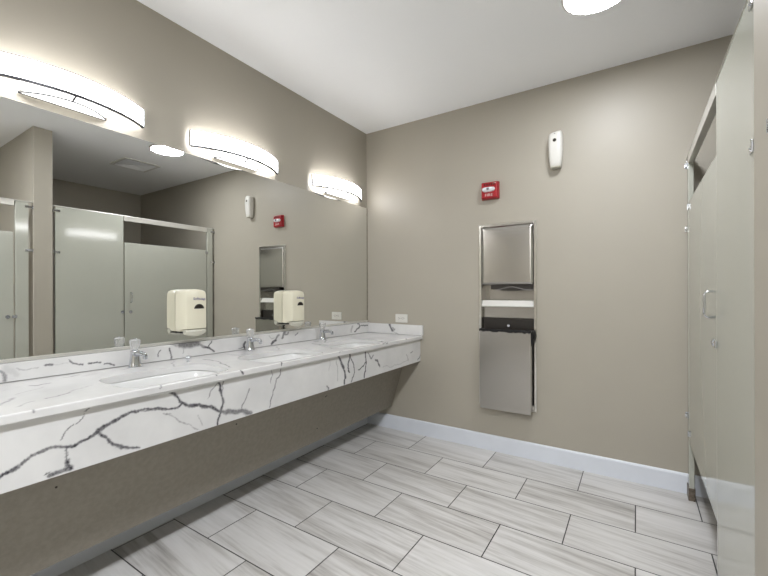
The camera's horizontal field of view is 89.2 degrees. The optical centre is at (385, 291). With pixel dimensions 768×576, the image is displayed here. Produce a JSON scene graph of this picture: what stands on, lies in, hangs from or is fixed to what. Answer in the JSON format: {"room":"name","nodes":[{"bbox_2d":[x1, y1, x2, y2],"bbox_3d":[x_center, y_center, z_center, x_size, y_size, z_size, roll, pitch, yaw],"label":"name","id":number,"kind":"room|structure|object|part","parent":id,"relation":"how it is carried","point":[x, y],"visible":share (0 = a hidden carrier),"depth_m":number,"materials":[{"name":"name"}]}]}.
{"room":"public restroom","nodes":[
{"label":"public restroom","id":0,"kind":"room"},
{"bbox_2d":[0,0,366,378],"bbox_3d":[-1.688,-0.124,1.487,0.120,2.756,5.660,0,0,33],"label":"wall","id":1,"kind":"structure","parent":0,"point":[182,82],"depth_m":2.17,"materials":[{"name":"beige paint"}]},
{"bbox_2d":[0,51,144,127],"bbox_3d":[-1.388,-0.879,1.713,0.142,0.113,0.645,0,0,33],"label":"vanity light","id":2,"kind":"object","parent":1,"relation":"attached to","point":[45,82],"visible":1,"depth_m":1.68,"materials":[{"name":"white glass"}]},
{"bbox_3d":[-1.406,-0.830,1.725,0.096,0.006,0.318,0,0,33],"label":"glass","id":3,"kind":"part","parent":2,"relation":"part of","materials":[{"name":"white glass"}]},
{"bbox_3d":[-1.250,-0.890,2.006,0.017,0.092,0.004,0,0,33],"label":"trim","id":4,"kind":"part","parent":2,"relation":"part of","materials":[{"name":"silver metal"}]},
{"bbox_2d":[0,96,367,363],"bbox_3d":[-1.098,-0.252,2.284,0.011,1.079,3.399,0,0,33],"label":"wall mirror","id":5,"kind":"object","parent":1,"relation":"attached to","point":[101,228],"visible":1,"depth_m":2.02,"materials":[{"name":"mirror"}]},
{"bbox_2d":[175,289,205,335],"bbox_3d":[-1.092,0.117,2.191,0.105,0.264,0.132,0,0,33],"label":"soap dispenser","id":6,"kind":"object","parent":5,"relation":"attached to","point":[190,304],"visible":1,"depth_m":2.15,"materials":[{"name":"beige plastic"}]},
{"bbox_2d":[282,290,303,326],"bbox_3d":[-0.671,0.122,2.845,0.105,0.264,0.132,0,0,33],"label":"soap dispenser","id":7,"kind":"object","parent":5,"relation":"attached to","point":[292,300],"visible":1,"depth_m":2.80,"materials":[{"name":"beige plastic"}]},
{"bbox_2d":[0,322,368,382],"bbox_3d":[-1.089,0.336,2.279,0.027,0.095,3.399,0,0,33],"label":"backsplash","id":8,"kind":"structure","parent":1,"relation":"attached to","point":[29,369],"depth_m":2.06,"materials":[{"name":"white stone"}]},
{"bbox_2d":[30,418,367,575],"bbox_3d":[-1.634,1.193,1.443,0.013,0.122,5.400,0,0,33],"label":"baseboard","id":9,"kind":"structure","parent":1,"relation":"attached to","point":[96,550],"depth_m":2.16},
{"bbox_2d":[0,322,422,575],"bbox_3d":[-0.846,0.668,2.124,0.604,0.760,3.400,0,0,33],"label":"countertop","id":10,"kind":"structure","parent":1,"relation":"attached to","point":[85,460],"depth_m":1.72,"materials":[{"name":"white stone"}]},
{"bbox_2d":[128,338,147,367],"bbox_3d":[-1.202,0.300,1.894,0.138,0.140,0.058,0,0,33],"label":"faucet","id":11,"kind":"object","parent":10,"relation":"on","point":[135,360],"visible":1,"depth_m":1.90,"materials":[{"name":"silver metal"}]},
{"bbox_3d":[-1.235,0.260,1.916,0.048,0.054,0.048,0,0,10],"label":"knob","id":12,"kind":"part","parent":11,"relation":"part of","materials":[{"name":"clear plastic"}]},
{"bbox_3d":[-1.188,0.304,1.886,0.100,0.034,0.028,0,0,33],"label":"spout","id":13,"kind":"part","parent":11,"relation":"part of","materials":[{"name":"silver metal"}]},
{"bbox_2d":[109,370,225,396],"bbox_3d":[-0.973,0.470,1.742,0.356,0.144,0.515,0,0,33],"label":"sink","id":14,"kind":"object","parent":10,"relation":"in","point":[165,378],"visible":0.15,"depth_m":1.85,"materials":[{"name":"white ceramic"}]},
{"bbox_2d":[246,328,261,350],"bbox_3d":[-0.836,0.304,2.474,0.138,0.140,0.058,0,0,33],"label":"faucet","id":15,"kind":"object","parent":10,"relation":"on","point":[250,332],"visible":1,"depth_m":2.48,"materials":[{"name":"silver metal"}]},
{"bbox_3d":[-0.870,0.265,2.495,0.048,0.054,0.048,0,0,10],"label":"knob","id":16,"kind":"part","parent":15,"relation":"part of","materials":[{"name":"clear plastic"}]},
{"bbox_3d":[-0.823,0.308,2.465,0.100,0.034,0.028,0,0,33],"label":"spout","id":17,"kind":"part","parent":15,"relation":"part of","materials":[{"name":"silver metal"}]},
{"bbox_2d":[250,353,323,368],"bbox_3d":[-0.611,0.475,2.305,0.356,0.144,0.515,0,0,33],"label":"sink","id":18,"kind":"object","parent":10,"relation":"in","point":[283,357],"visible":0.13,"depth_m":2.48,"materials":[{"name":"white ceramic"}]},
{"bbox_2d":[319,322,332,339],"bbox_3d":[-0.466,0.309,3.044,0.138,0.140,0.058,0,0,33],"label":"faucet","id":19,"kind":"object","parent":10,"relation":"on","point":[322,325],"visible":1,"depth_m":3.04,"materials":[{"name":"silver metal"}]},
{"bbox_3d":[-0.500,0.269,3.066,0.048,0.054,0.048,0,0,10],"label":"knob","id":20,"kind":"part","parent":19,"relation":"part of","materials":[{"name":"clear plastic"}]},
{"bbox_2d":[321,343,383,352],"bbox_3d":[-0.246,0.479,2.873,0.356,0.144,0.515,0,0,33],"label":"sink","id":21,"kind":"object","parent":10,"relation":"in","point":[348,345],"visible":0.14,"depth_m":3.08,"materials":[{"name":"white ceramic"}]},
{"bbox_2d":[189,129,277,173],"bbox_3d":[-0.907,-0.867,2.461,0.142,0.113,0.645,0,0,33],"label":"vanity light","id":22,"kind":"object","parent":1,"relation":"attached to","point":[234,151],"visible":1,"depth_m":2.38,"materials":[{"name":"white glass"}]},
{"bbox_3d":[-1.116,-0.877,2.215,0.017,0.092,0.004,0,0,33],"label":"trim","id":23,"kind":"part","parent":22,"relation":"part of","materials":[{"name":"silver metal"}]},
{"bbox_3d":[-0.925,-0.817,2.473,0.096,0.006,0.318,0,0,33],"label":"glass","id":24,"kind":"part","parent":22,"relation":"part of","materials":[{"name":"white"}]},
{"bbox_2d":[311,174,361,201],"bbox_3d":[-0.369,-0.868,3.298,0.142,0.113,0.645,0,0,33],"label":"vanity light","id":25,"kind":"object","parent":1,"relation":"attached to","point":[333,186],"visible":1,"depth_m":3.20,"materials":[{"name":"white glass"}]},
{"bbox_3d":[-0.387,-0.819,3.310,0.096,0.006,0.318,0,0,33],"label":"glass","id":26,"kind":"part","parent":25,"relation":"part of","materials":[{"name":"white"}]},
{"bbox_2d":[58,423,716,575],"bbox_3d":[0.183,1.309,0.286,4.560,0.120,5.660,0,0,33],"label":"floor","id":27,"kind":"structure","parent":0,"point":[370,500],"depth_m":2.09,"materials":[{"name":"grey tile"}]},
{"bbox_2d":[685,0,754,575],"bbox_3d":[1.410,0.212,1.710,0.065,2.068,1.653,0,0,33],"label":"stall","id":28,"kind":"object","parent":27,"relation":"on","point":[720,415],"visible":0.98,"depth_m":1.34,"materials":[{"name":"grey metal"}]},
{"bbox_3d":[1.837,0.208,2.345,0.026,2.049,0.076,0,0,33],"label":"post","id":29,"kind":"part","parent":28,"relation":"part of","materials":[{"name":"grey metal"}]},
{"bbox_3d":[1.558,0.182,1.911,0.024,1.437,0.940,0,0,33],"label":"door","id":30,"kind":"part","parent":28,"relation":"part of","materials":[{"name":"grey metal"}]},
{"bbox_3d":[1.310,0.051,1.581,0.036,0.114,0.010,0,0,33],"label":"handle","id":31,"kind":"part","parent":28,"relation":"part of","materials":[{"name":"silver metal"}]},
{"bbox_2d":[137,0,745,133],"bbox_3d":[0.175,-1.567,0.286,4.560,0.120,5.660,0,0,33],"label":"ceiling","id":32,"kind":"structure","parent":0,"point":[373,65],"depth_m":2.34,"materials":[{"name":"white paint"}]},
{"bbox_2d":[561,0,621,15],"bbox_3d":[1.057,-1.500,1.943,0.332,0.018,0.332,0,0,33],"label":"recessed light","id":33,"kind":"object","parent":32,"relation":"in","point":[574,7],"visible":1,"depth_m":2.03,"materials":[{"name":"white glass"}]},
{"bbox_2d":[366,35,732,475],"bbox_3d":[1.672,-0.133,2.608,4.320,2.756,0.140,0,0,33],"label":"wall","id":34,"kind":"structure","parent":0,"point":[612,366],"depth_m":2.76,"materials":[{"name":"beige paint"}]},
{"bbox_2d":[395,314,406,322],"bbox_3d":[0.139,0.240,3.505,0.124,0.075,0.009,0,0,33],"label":"wall outlet","id":35,"kind":"object","parent":34,"relation":"attached to","point":[402,318],"visible":1,"depth_m":3.50,"materials":[{"name":"white plastic"}]},
{"bbox_2d":[481,181,499,200],"bbox_3d":[0.808,-0.792,3.037,0.140,0.134,0.070,0,0,33],"label":"fire alarm","id":36,"kind":"object","parent":34,"relation":"attached to","point":[489,190],"visible":1,"depth_m":3.02,"materials":[{"name":"red plastic"}]},
{"bbox_2d":[479,220,536,414],"bbox_3d":[0.939,0.185,3.001,0.444,1.428,0.189,0,0,33],"label":"dispenser","id":37,"kind":"object","parent":34,"relation":"attached to","point":[507,254],"visible":1,"depth_m":2.96,"materials":[{"name":"silver metal"}]},
{"bbox_3d":[0.926,-0.280,2.989,0.392,0.449,0.018,0,0,33],"label":"door","id":38,"kind":"part","parent":37,"relation":"part of","materials":[{"name":"silver metal"}]},
{"bbox_2d":[482,300,533,306],"bbox_3d":[0.938,0.092,3.005,0.394,0.050,0.030,0,0,33],"label":"shelf","id":39,"kind":"object","parent":37,"relation":"attached to","point":[485,303],"depth_m":3.01,"materials":[{"name":"white plastic"}]},
{"bbox_3d":[0.952,0.161,3.027,0.392,0.083,0.006,0,0,33],"label":"plate","id":40,"kind":"part","parent":37,"relation":"part of","materials":[{"name":"silver metal"}]},
{"bbox_2d":[367,412,708,498],"bbox_3d":[1.634,1.184,2.544,4.320,0.122,0.013,0,0,33],"label":"baseboard","id":41,"kind":"structure","parent":34,"relation":"attached to","point":[671,480],"depth_m":2.82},
{"bbox_2d":[548,130,562,169],"bbox_3d":[1.210,-1.013,2.773,0.094,0.260,0.078,0,0,33],"label":"air freshener","id":42,"kind":"object","parent":34,"relation":"attached to","point":[555,144],"visible":1,"depth_m":2.75,"materials":[{"name":"white plastic"}]},
{"bbox_2d":[753,0,767,575],"bbox_3d":[1.720,-0.133,0.443,1.898,2.756,0.140,0,0,33],"label":"wall","id":43,"kind":"structure","parent":0,"point":[760,6],"depth_m":0.95,"materials":[{"name":"beige paint"}]}
]}

